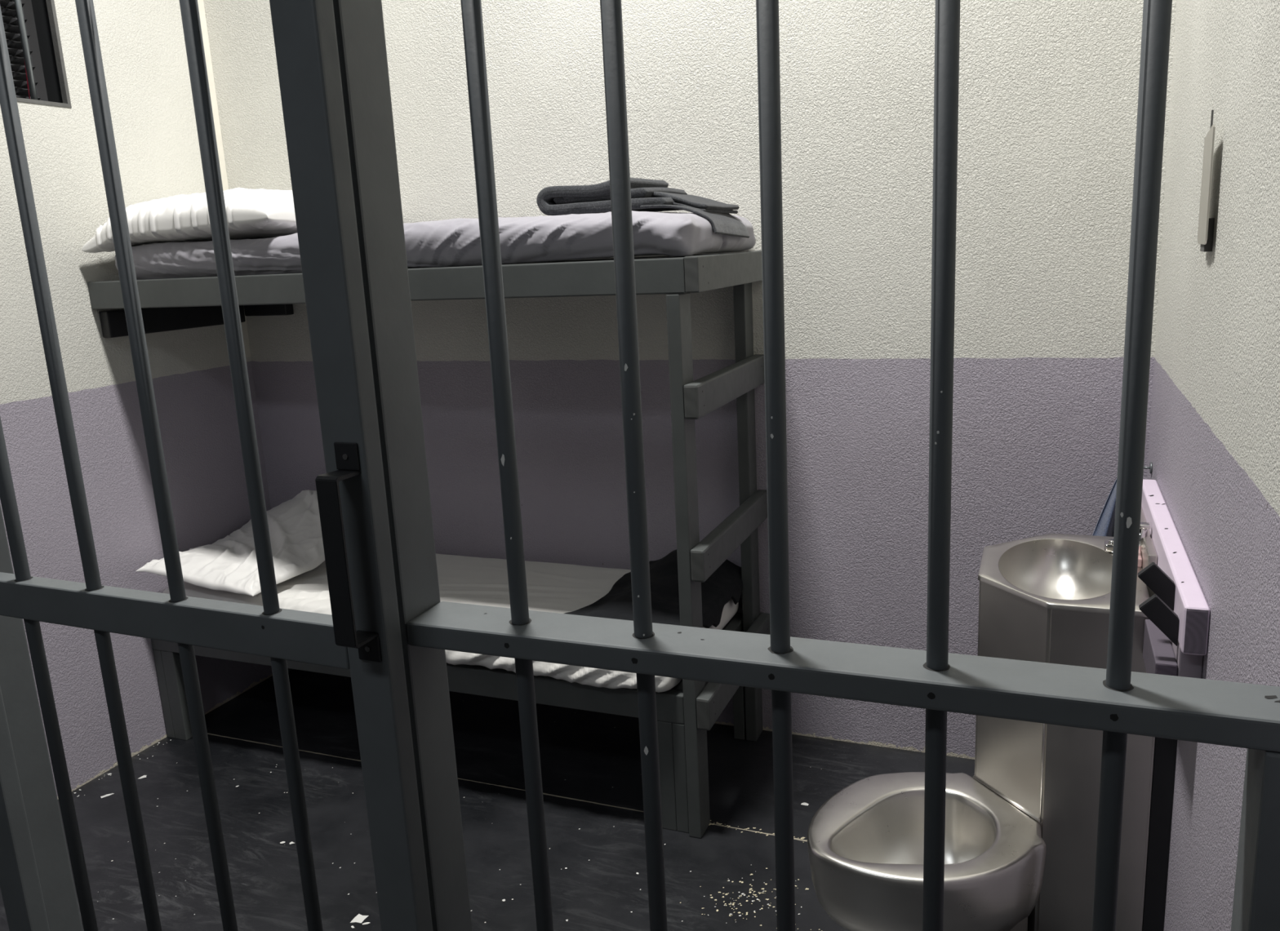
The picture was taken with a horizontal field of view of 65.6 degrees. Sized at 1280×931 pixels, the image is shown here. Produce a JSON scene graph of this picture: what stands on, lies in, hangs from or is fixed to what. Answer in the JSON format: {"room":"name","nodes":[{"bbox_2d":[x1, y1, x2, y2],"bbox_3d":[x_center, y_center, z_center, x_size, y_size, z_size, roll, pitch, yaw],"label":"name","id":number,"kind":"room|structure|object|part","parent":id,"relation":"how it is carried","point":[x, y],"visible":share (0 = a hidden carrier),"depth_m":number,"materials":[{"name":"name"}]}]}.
{"room":"prison interior","nodes":[
{"label":"prison interior","id":0,"kind":"room"},
{"bbox_2d":[22,0,48,101],"bbox_3d":[-4.258,-1.329,2.825,0.100,5.200,7.500,2,13,22],"label":"wall","id":1,"kind":"structure","parent":0,"point":[28,8],"depth_m":5.24,"materials":[{"name":"paint"}]},
{"bbox_2d":[0,0,272,799],"bbox_3d":[-2.041,-0.359,3.027,0.090,3.000,2.196,2,13,22],"label":"wall","id":2,"kind":"structure","parent":0,"point":[142,42],"depth_m":3.43,"materials":[{"name":"paint"}]},
{"bbox_2d":[0,0,40,100],"bbox_3d":[-2.156,-1.369,2.855,0.066,0.783,0.838,2,13,22],"label":"panel","id":3,"kind":"object","parent":2,"relation":"attached to","point":[11,24],"visible":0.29,"depth_m":3.19,"materials":[{"name":"black metal"}]},
{"bbox_2d":[13,0,71,107],"bbox_3d":[-2.062,-1.379,2.876,0.095,0.583,0.750,2,13,22],"label":"window","id":4,"kind":"structure","parent":2,"relation":"in","point":[44,11],"depth_m":3.22,"materials":[{"name":"grey metal"}]},
{"bbox_2d":[23,57,30,98],"bbox_3d":[-1.968,-1.433,3.134,0.004,0.556,0.017,-1,13,10],"label":"cable","id":5,"kind":"object","parent":4,"relation":"attached to","point":[24,58],"visible":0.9,"depth_m":3.18,"materials":[{"name":"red metal"}]},
{"bbox_2d":[197,0,251,357],"bbox_3d":[-1.637,-1.241,3.818,0.004,1.657,0.085,2,13,22],"label":"trim","id":6,"kind":"structure","parent":2,"relation":"attached to","point":[201,3],"depth_m":3.82,"materials":[{"name":"beige paint"}]},
{"bbox_2d":[0,669,974,930],"bbox_3d":[-0.838,1.382,2.065,7.000,0.100,7.500,2,13,22],"label":"floor","id":7,"kind":"structure","parent":0,"point":[591,767],"depth_m":3.07,"materials":[{"name":"black concrete"}]},
{"bbox_2d":[87,250,770,839],"bbox_3d":[-0.684,0.165,3.423,2.162,1.676,0.697,2,13,22],"label":"bunk bed","id":8,"kind":"object","parent":7,"relation":"on","point":[686,712],"visible":0.59,"depth_m":2.93,"materials":[{"name":"grey paint"}]},
{"bbox_3d":[-1.740,0.836,3.704,0.038,0.350,0.089,2,13,22],"label":"leg","id":9,"kind":"part","parent":8,"relation":"part of","materials":[{"name":"grey paint"}]},
{"bbox_3d":[-1.695,0.838,3.686,0.058,0.350,0.089,2,13,22],"label":"leg","id":10,"kind":"part","parent":8,"relation":"part of","materials":[{"name":"grey paint"}]},
{"bbox_3d":[-0.864,-0.534,2.965,2.124,0.099,0.038,2,13,22],"label":"rail","id":11,"kind":"part","parent":8,"relation":"part of","materials":[{"name":"grey metal"}]},
{"bbox_3d":[-0.824,0.664,3.255,2.064,0.088,0.038,2,13,22],"label":"rail","id":12,"kind":"part","parent":8,"relation":"part of","materials":[{"name":"grey metal"}]},
{"bbox_2d":[114,210,755,279],"bbox_3d":[-0.701,-0.711,3.209,2.062,0.138,0.668,2,13,22],"label":"mattress","id":13,"kind":"object","parent":8,"relation":"on","point":[451,242],"visible":0.65,"depth_m":2.79,"materials":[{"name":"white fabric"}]},
{"bbox_2d":[81,187,297,253],"bbox_3d":[-1.362,-0.856,3.444,0.791,0.185,0.727,2,13,22],"label":"pillow","id":14,"kind":"object","parent":13,"relation":"on","point":[260,213],"visible":0.52,"depth_m":3.16,"materials":[{"name":"white fabric"}]},
{"bbox_2d":[536,177,749,238],"bbox_3d":[0.009,-0.749,2.920,0.559,0.186,0.347,2,13,22],"label":"blanket","id":15,"kind":"object","parent":13,"relation":"on","point":[646,195],"visible":0.86,"depth_m":2.83,"materials":[{"name":"grey fabric"}]},
{"bbox_2d":[162,553,738,693],"bbox_3d":[-0.707,0.480,3.473,1.998,0.162,0.711,2,13,22],"label":"mattress","id":16,"kind":"object","parent":8,"relation":"on","point":[552,588],"visible":0.23,"depth_m":3.37,"materials":[{"name":"white fabric"}]},
{"bbox_2d":[135,489,324,596],"bbox_3d":[-1.426,0.255,3.708,0.586,0.226,0.713,2,13,22],"label":"pillow","id":17,"kind":"object","parent":16,"relation":"on","point":[228,564],"visible":0.7,"depth_m":3.58,"materials":[{"name":"white fabric"}]},
{"bbox_2d":[564,549,742,628],"bbox_3d":[0.037,0.424,3.183,0.453,0.153,0.655,2,13,22],"label":"blanket","id":18,"kind":"object","parent":16,"relation":"on","point":[726,583],"visible":0.53,"depth_m":3.15,"materials":[{"name":"black fabric"}]},
{"bbox_3d":[-0.619,-0.673,3.559,2.123,0.091,0.038,2,13,22],"label":"rail","id":19,"kind":"part","parent":8,"relation":"part of","materials":[{"name":"grey metal"}]},
{"bbox_3d":[0.095,0.906,2.962,0.047,0.350,0.089,2,13,22],"label":"leg","id":20,"kind":"part","parent":8,"relation":"part of","materials":[{"name":"grey paint"}]},
{"bbox_3d":[0.135,0.908,2.946,0.038,0.350,0.089,2,13,22],"label":"leg","id":21,"kind":"part","parent":8,"relation":"part of","materials":[{"name":"grey paint"}]},
{"bbox_3d":[0.139,0.315,2.784,0.038,1.577,0.089,2,13,22],"label":"ladder post","id":22,"kind":"part","parent":8,"relation":"part of","materials":[{"name":"grey metal"}]},
{"bbox_3d":[0.234,0.630,3.165,0.038,0.088,0.601,2,13,22],"label":"rail","id":23,"kind":"part","parent":8,"relation":"part of","materials":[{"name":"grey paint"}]},
{"bbox_3d":[0.261,-0.565,2.857,0.038,0.092,0.695,2,13,22],"label":"rail","id":24,"kind":"part","parent":8,"relation":"part of","materials":[{"name":"grey metal"}]},
{"bbox_3d":[-0.585,0.524,3.834,2.064,0.088,0.038,2,13,22],"label":"rail","id":25,"kind":"part","parent":8,"relation":"part of","materials":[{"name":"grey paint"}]},
{"bbox_3d":[0.355,0.779,3.478,0.038,0.350,0.089,2,13,22],"label":"leg","id":26,"kind":"part","parent":8,"relation":"part of","materials":[{"name":"grey paint"}]},
{"bbox_3d":[0.365,0.183,3.330,0.038,1.577,0.089,2,13,22],"label":"ladder post","id":27,"kind":"part","parent":8,"relation":"part of","materials":[{"name":"grey metal"}]},
{"bbox_2d":[74,740,820,930],"bbox_3d":[-0.660,1.138,2.892,2.666,0.001,1.226,2,13,22],"label":"paint flecks","id":28,"kind":"object","parent":7,"relation":"on","point":[359,918],"visible":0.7,"depth_m":2.65,"materials":[{"name":"white paint"}]},
{"bbox_2d":[0,0,1279,930],"bbox_3d":[-0.246,0.207,1.399,2.059,2.420,0.092,2,13,22],"label":"bars","id":29,"kind":"object","parent":7,"relation":"on","point":[1117,701],"depth_m":1.21,"materials":[{"name":"grey paint"}]},
{"bbox_2d":[0,0,432,930],"bbox_3d":[-0.783,0.179,1.507,0.958,2.420,0.083,3,14,24],"label":"door","id":30,"kind":"structure","parent":29,"relation":"in","point":[362,635],"depth_m":1.39,"materials":[{"name":"grey paint"}]},
{"bbox_3d":[-0.772,0.230,1.540,0.824,0.064,0.036,3,14,24],"label":"rail","id":31,"kind":"part","parent":30,"relation":"part of","materials":[{"name":"grey metal"}]},
{"bbox_3d":[-0.380,0.122,1.292,0.034,0.230,0.047,3,14,24],"label":"pull handle","id":32,"kind":"part","parent":30,"relation":"part of","materials":[{"name":"black metal"}]},
{"bbox_3d":[-0.378,-0.012,1.282,0.036,0.036,0.004,3,14,24],"label":"handle plate","id":33,"kind":"part","parent":30,"relation":"part of","materials":[{"name":"black metal"}]},
{"bbox_3d":[-0.365,0.246,1.339,0.036,0.036,0.004,3,14,24],"label":"handle plate","id":34,"kind":"part","parent":30,"relation":"part of","materials":[{"name":"black metal"}]},
{"bbox_3d":[0.199,0.246,1.225,1.100,0.035,0.092,2,13,22],"label":"rail","id":35,"kind":"part","parent":29,"relation":"part of","materials":[{"name":"grey metal"}]},
{"bbox_2d":[807,507,1157,930],"bbox_3d":[0.926,0.663,2.336,1.180,1.012,0.527,-8,13,-22],"label":"toilet","id":36,"kind":"object","parent":7,"relation":"on","point":[1020,837],"visible":0.79,"depth_m":2.21,"materials":[{"name":"metal"}]},
{"bbox_3d":[0.657,0.918,2.280,0.502,0.235,0.477,2,13,22],"label":"toilet bowl","id":37,"kind":"part","parent":36,"relation":"part of","materials":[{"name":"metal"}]},
{"bbox_2d":[998,539,1112,599],"bbox_3d":[0.995,0.312,2.360,0.274,0.150,0.455,2,13,22],"label":"basin","id":38,"kind":"object","parent":36,"relation":"in","point":[1028,569],"depth_m":2.51,"materials":[{"name":"metal"}]},
{"bbox_3d":[1.157,0.196,2.428,0.040,0.026,0.038,2,13,22],"label":"spout","id":39,"kind":"part","parent":36,"relation":"part of","materials":[{"name":"silver metal"}]},
{"bbox_2d":[1142,737,1177,930],"bbox_3d":[1.218,0.737,2.377,0.040,0.820,0.525,2,13,22],"label":"filler panel","id":40,"kind":"object","parent":7,"relation":"on","point":[1165,749],"visible":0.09,"depth_m":2.14,"materials":[{"name":"black paint"}]},
{"bbox_2d":[203,0,1176,759],"bbox_3d":[-0.052,-0.548,3.433,3.478,3.000,0.100,2,13,22],"label":"wall","id":41,"kind":"structure","parent":0,"point":[1048,90],"depth_m":3.17,"materials":[{"name":"paint"}]},
{"bbox_2d":[1146,0,1279,930],"bbox_3d":[1.084,-0.238,1.765,0.100,3.000,2.196,2,13,22],"label":"wall","id":42,"kind":"structure","parent":0,"point":[1214,445],"depth_m":1.70,"materials":[{"name":"paint"}]},
{"bbox_2d":[1092,479,1116,537],"bbox_3d":[1.349,0.193,2.837,0.202,0.400,0.084,-3,12,1],"label":"towel","id":43,"kind":"object","parent":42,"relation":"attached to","point":[1104,526],"visible":0.12,"depth_m":2.82,"materials":[{"name":"blue fabric"}]},
{"bbox_2d":[1143,462,1152,473],"bbox_3d":[1.394,0.013,2.775,0.064,0.046,0.032,2,13,22],"label":"wall hook","id":44,"kind":"object","parent":42,"relation":"attached to","point":[1150,468],"visible":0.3,"depth_m":2.75,"materials":[{"name":"grey metal"}]},
{"bbox_2d":[1140,507,1157,597],"bbox_3d":[1.235,0.214,2.451,0.018,0.158,0.560,2,13,22],"label":"backsplash","id":45,"kind":"structure","parent":42,"relation":"attached to","point":[1149,555],"depth_m":2.24,"materials":[{"name":"metal"}]},
{"bbox_2d":[1137,479,1209,679],"bbox_3d":[1.142,0.232,2.230,0.107,0.246,0.990,2,13,22],"label":"wall shelf","id":46,"kind":"object","parent":42,"relation":"attached to","point":[1175,635],"visible":0.82,"depth_m":1.89,"materials":[{"name":"metal"}]},
{"bbox_2d":[1197,109,1215,252],"bbox_3d":[1.085,-0.545,1.893,0.017,0.267,0.162,2,13,22],"label":"wall mirror","id":47,"kind":"object","parent":42,"relation":"attached to","point":[1206,224],"visible":1,"depth_m":1.87,"materials":[{"name":"metal"}]}
]}

